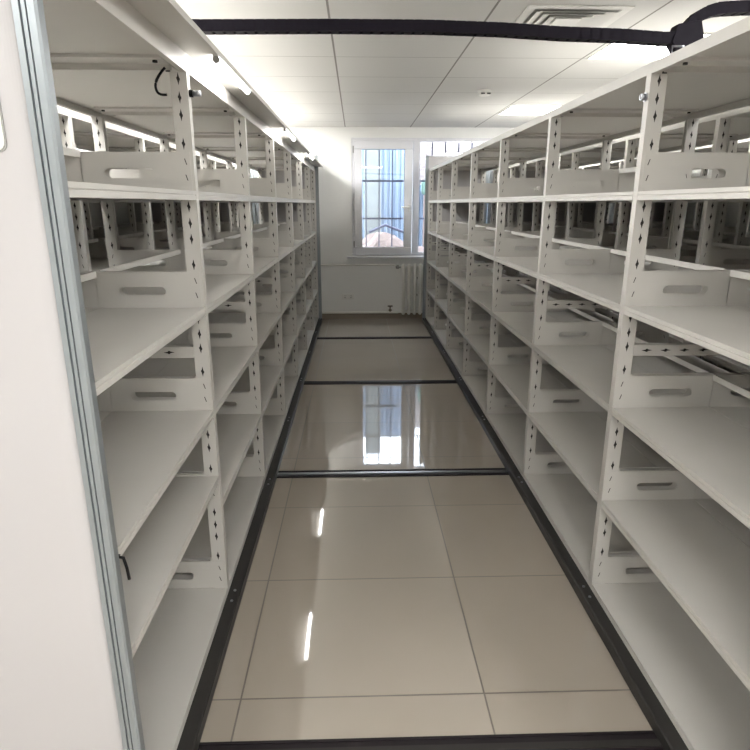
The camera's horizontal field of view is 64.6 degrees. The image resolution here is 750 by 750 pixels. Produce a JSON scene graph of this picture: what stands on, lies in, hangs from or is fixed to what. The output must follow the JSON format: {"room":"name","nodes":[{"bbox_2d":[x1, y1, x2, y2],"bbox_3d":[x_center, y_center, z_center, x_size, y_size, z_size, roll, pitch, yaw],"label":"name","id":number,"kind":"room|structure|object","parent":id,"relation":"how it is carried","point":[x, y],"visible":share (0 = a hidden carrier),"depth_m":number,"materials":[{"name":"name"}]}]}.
{"room":"archive storage room","nodes":[
{"label":"archive storage room","id":0,"kind":"room"},
{"bbox_2d":[90,203,129,226],"bbox_3d":[-3.312,-0.509,2.950,0.200,2.881,11.350,0,16,-2],"label":"wall","id":1,"kind":"structure","parent":0,"point":[122,215],"depth_m":7.68,"materials":[{"name":"paint"}]},
{"bbox_2d":[253,127,513,264],"bbox_3d":[0.400,-2.152,8.638,7.980,2.881,0.260,0,16,-2],"label":"wall","id":2,"kind":"structure","parent":0,"point":[332,145],"depth_m":8.26,"materials":[{"name":"paint"}]},
{"bbox_2d":[342,294,353,298],"bbox_3d":[-0.398,-1.157,8.752,0.176,0.076,0.012,0,16,-2],"label":"wall socket","id":3,"kind":"object","parent":2,"relation":"attached to","point":[344,296],"visible":1,"depth_m":8.75,"materials":[{"name":"white plastic"}]},
{"bbox_2d":[321,264,395,265],"bbox_3d":[-1.535,-1.578,8.543,3.677,0.023,0.077,0,16,-2],"label":"pipe","id":4,"kind":"object","parent":2,"relation":"attached to","point":[321,264],"visible":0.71,"depth_m":8.60,"materials":[{"name":"metal"}]},
{"bbox_2d":[322,311,397,313],"bbox_3d":[-1.515,-0.916,8.763,3.720,0.028,0.030,0,16,-2],"label":"pipe","id":5,"kind":"object","parent":2,"relation":"attached to","point":[367,312],"visible":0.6,"depth_m":8.79,"materials":[{"name":"metal"}]},
{"bbox_2d":[321,265,422,312],"bbox_3d":[0.404,-1.267,8.756,7.580,0.704,0.006,0,16,-2],"label":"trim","id":6,"kind":"structure","parent":2,"relation":"attached to","point":[374,288],"depth_m":8.73,"materials":[{"name":"paint"}]},
{"bbox_2d":[322,313,421,318],"bbox_3d":[0.404,-0.887,8.862,7.580,0.085,0.012,0,16,-2],"label":"baseboard","id":7,"kind":"structure","parent":2,"relation":"attached to","point":[370,315],"depth_m":8.85,"materials":[{"name":"tile"}]},
{"bbox_2d":[396,264,422,314],"bbox_3d":[0.870,-1.261,8.704,1.142,0.738,0.127,0,16,-2],"label":"radiator","id":8,"kind":"object","parent":2,"relation":"attached to","point":[403,267],"visible":0.3,"depth_m":8.63,"materials":[{"name":"metal"}]},
{"bbox_2d":[347,138,492,257],"bbox_3d":[0.926,-2.491,8.403,2.656,1.630,0.185,0,16,-2],"label":"window","id":9,"kind":"structure","parent":2,"relation":"in","point":[388,207],"depth_m":8.36,"materials":[{"name":"white plastic"}]},
{"bbox_2d":[200,318,651,741],"bbox_3d":[0.576,0.784,3.447,7.580,0.120,11.350,0,16,-2],"label":"floor","id":10,"kind":"structure","parent":0,"point":[400,606],"depth_m":2.61,"materials":[{"name":"tile"}]},
{"bbox_2d":[76,148,182,238],"bbox_3d":[-2.852,-0.828,4.695,0.872,2.274,7.585,0,16,-2],"label":"shelving rack","id":11,"kind":"object","parent":10,"relation":"on","point":[158,210],"visible":0.03,"depth_m":6.26,"materials":[{"name":"metal"}]},
{"bbox_2d":[57,105,255,270],"bbox_3d":[-1.973,-0.836,4.720,0.872,2.274,7.585,0,16,-2],"label":"shelving rack","id":12,"kind":"object","parent":10,"relation":"on","point":[75,127],"visible":0.09,"depth_m":4.20,"materials":[{"name":"metal"}]},
{"bbox_2d":[0,0,322,749],"bbox_3d":[-1.061,-0.844,4.747,0.936,2.274,7.585,0,16,-2],"label":"shelving rack","id":13,"kind":"object","parent":10,"relation":"on","point":[147,412],"visible":1,"depth_m":1.90,"materials":[{"name":"metal"}]},
{"bbox_2d":[212,54,250,94],"bbox_3d":[-0.544,-1.148,2.286,0.023,0.026,0.620,0,16,-2],"label":"lamp","id":14,"kind":"object","parent":13,"relation":"attached to","point":[216,58],"visible":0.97,"depth_m":2.19,"materials":[{"name":"white plastic"}]},
{"bbox_2d":[283,128,295,140],"bbox_3d":[-0.605,-1.703,4.206,0.023,0.026,0.620,0,16,-2],"label":"lamp","id":15,"kind":"object","parent":13,"relation":"attached to","point":[285,130],"visible":0.92,"depth_m":4.12,"materials":[{"name":"white plastic"}]},
{"bbox_2d":[192,0,749,53],"bbox_3d":[0.577,-1.356,2.438,3.372,0.334,0.090,0,16,-2],"label":"chain","id":16,"kind":"object","parent":13,"relation":"attached to","point":[690,31],"visible":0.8,"depth_m":2.40,"materials":[{"name":"black plastic"}]},
{"bbox_2d":[317,336,431,338],"bbox_3d":[0.444,-0.481,7.592,7.560,0.010,0.092,0,16,-2],"label":"rail","id":17,"kind":"object","parent":10,"relation":"on","point":[415,337],"visible":0.29,"depth_m":7.57,"materials":[{"name":"black metal"}]},
{"bbox_2d":[304,380,456,384],"bbox_3d":[0.504,0.064,5.705,7.560,0.010,0.092,0,16,-2],"label":"rail","id":18,"kind":"object","parent":10,"relation":"on","point":[383,381],"visible":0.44,"depth_m":5.69,"materials":[{"name":"black metal"}]},
{"bbox_2d":[277,468,508,477],"bbox_3d":[0.565,0.618,3.787,7.560,0.010,0.092,0,16,-2],"label":"rail","id":19,"kind":"object","parent":10,"relation":"on","point":[456,471],"visible":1,"depth_m":3.77,"materials":[{"name":"metal"}]},
{"bbox_2d":[198,730,663,749],"bbox_3d":[0.625,1.171,1.873,7.560,0.010,0.092,0,16,-2],"label":"rail","id":20,"kind":"object","parent":10,"relation":"on","point":[612,740],"visible":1,"depth_m":1.88,"materials":[{"name":"black metal"}]},
{"bbox_2d":[422,16,749,749],"bbox_3d":[1.238,-0.857,4.795,0.872,2.274,7.585,0,16,-2],"label":"shelving rack","id":21,"kind":"object","parent":10,"relation":"on","point":[627,449],"visible":1,"depth_m":2.50,"materials":[{"name":"metal"}]},
{"bbox_2d":[487,106,749,371],"bbox_3d":[2.118,-0.865,4.821,0.872,2.274,7.585,0,16,-2],"label":"shelving rack","id":22,"kind":"object","parent":10,"relation":"on","point":[723,131],"visible":0.12,"depth_m":4.26,"materials":[{"name":"metal"}]},
{"bbox_2d":[555,138,749,371],"bbox_3d":[2.997,-0.872,4.847,0.872,2.274,7.585,0,16,-2],"label":"shelving rack","id":23,"kind":"object","parent":10,"relation":"on","point":[584,216],"visible":0.11,"depth_m":5.37,"materials":[{"name":"metal"}]},
{"bbox_2d":[611,169,749,240],"bbox_3d":[3.877,-0.880,4.872,0.872,2.274,7.585,0,16,-2],"label":"shelving rack","id":24,"kind":"object","parent":10,"relation":"on","point":[659,208],"visible":0.02,"depth_m":7.42,"materials":[{"name":"metal"}]},
{"bbox_2d":[175,0,747,127],"bbox_3d":[0.576,-1.878,2.678,7.580,0.100,11.350,0,16,-2],"label":"ceiling","id":25,"kind":"structure","parent":0,"point":[308,80],"depth_m":4.35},
{"bbox_2d":[478,89,491,96],"bbox_3d":[1.018,-2.614,5.494,0.132,0.047,0.132,0,16,-2],"label":"smoke detector","id":26,"kind":"object","parent":25,"relation":"attached to","point":[482,92],"visible":1,"depth_m":5.45,"materials":[{"name":"white plastic"}]},
{"bbox_2d":[498,105,561,114],"bbox_3d":[1.892,-2.970,6.650,0.870,0.005,0.672,0,16,-2],"label":"recessed light","id":27,"kind":"object","parent":25,"relation":"in","point":[514,109],"visible":0.59,"depth_m":6.59,"materials":[{"name":"white plastic"}]},
{"bbox_2d":[514,5,634,27],"bbox_3d":[1.089,-2.021,3.387,0.570,0.017,0.520,0,16,-2],"label":"ceiling vent","id":28,"kind":"object","parent":25,"relation":"in","point":[599,16],"visible":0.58,"depth_m":3.28,"materials":[{"name":"white plastic"}]},
{"bbox_2d":[587,33,711,59],"bbox_3d":[1.977,-2.197,3.975,0.870,0.005,0.672,0,16,-2],"label":"recessed light","id":29,"kind":"object","parent":25,"relation":"in","point":[611,51],"visible":0.38,"depth_m":4.11,"materials":[{"name":"white plastic"}]},
{"bbox_2d":[684,169,749,233],"bbox_3d":[4.464,-0.575,3.178,0.200,2.881,11.350,0,16,-2],"label":"wall","id":30,"kind":"structure","parent":0,"point":[732,208],"depth_m":7.14,"materials":[{"name":"paint"}]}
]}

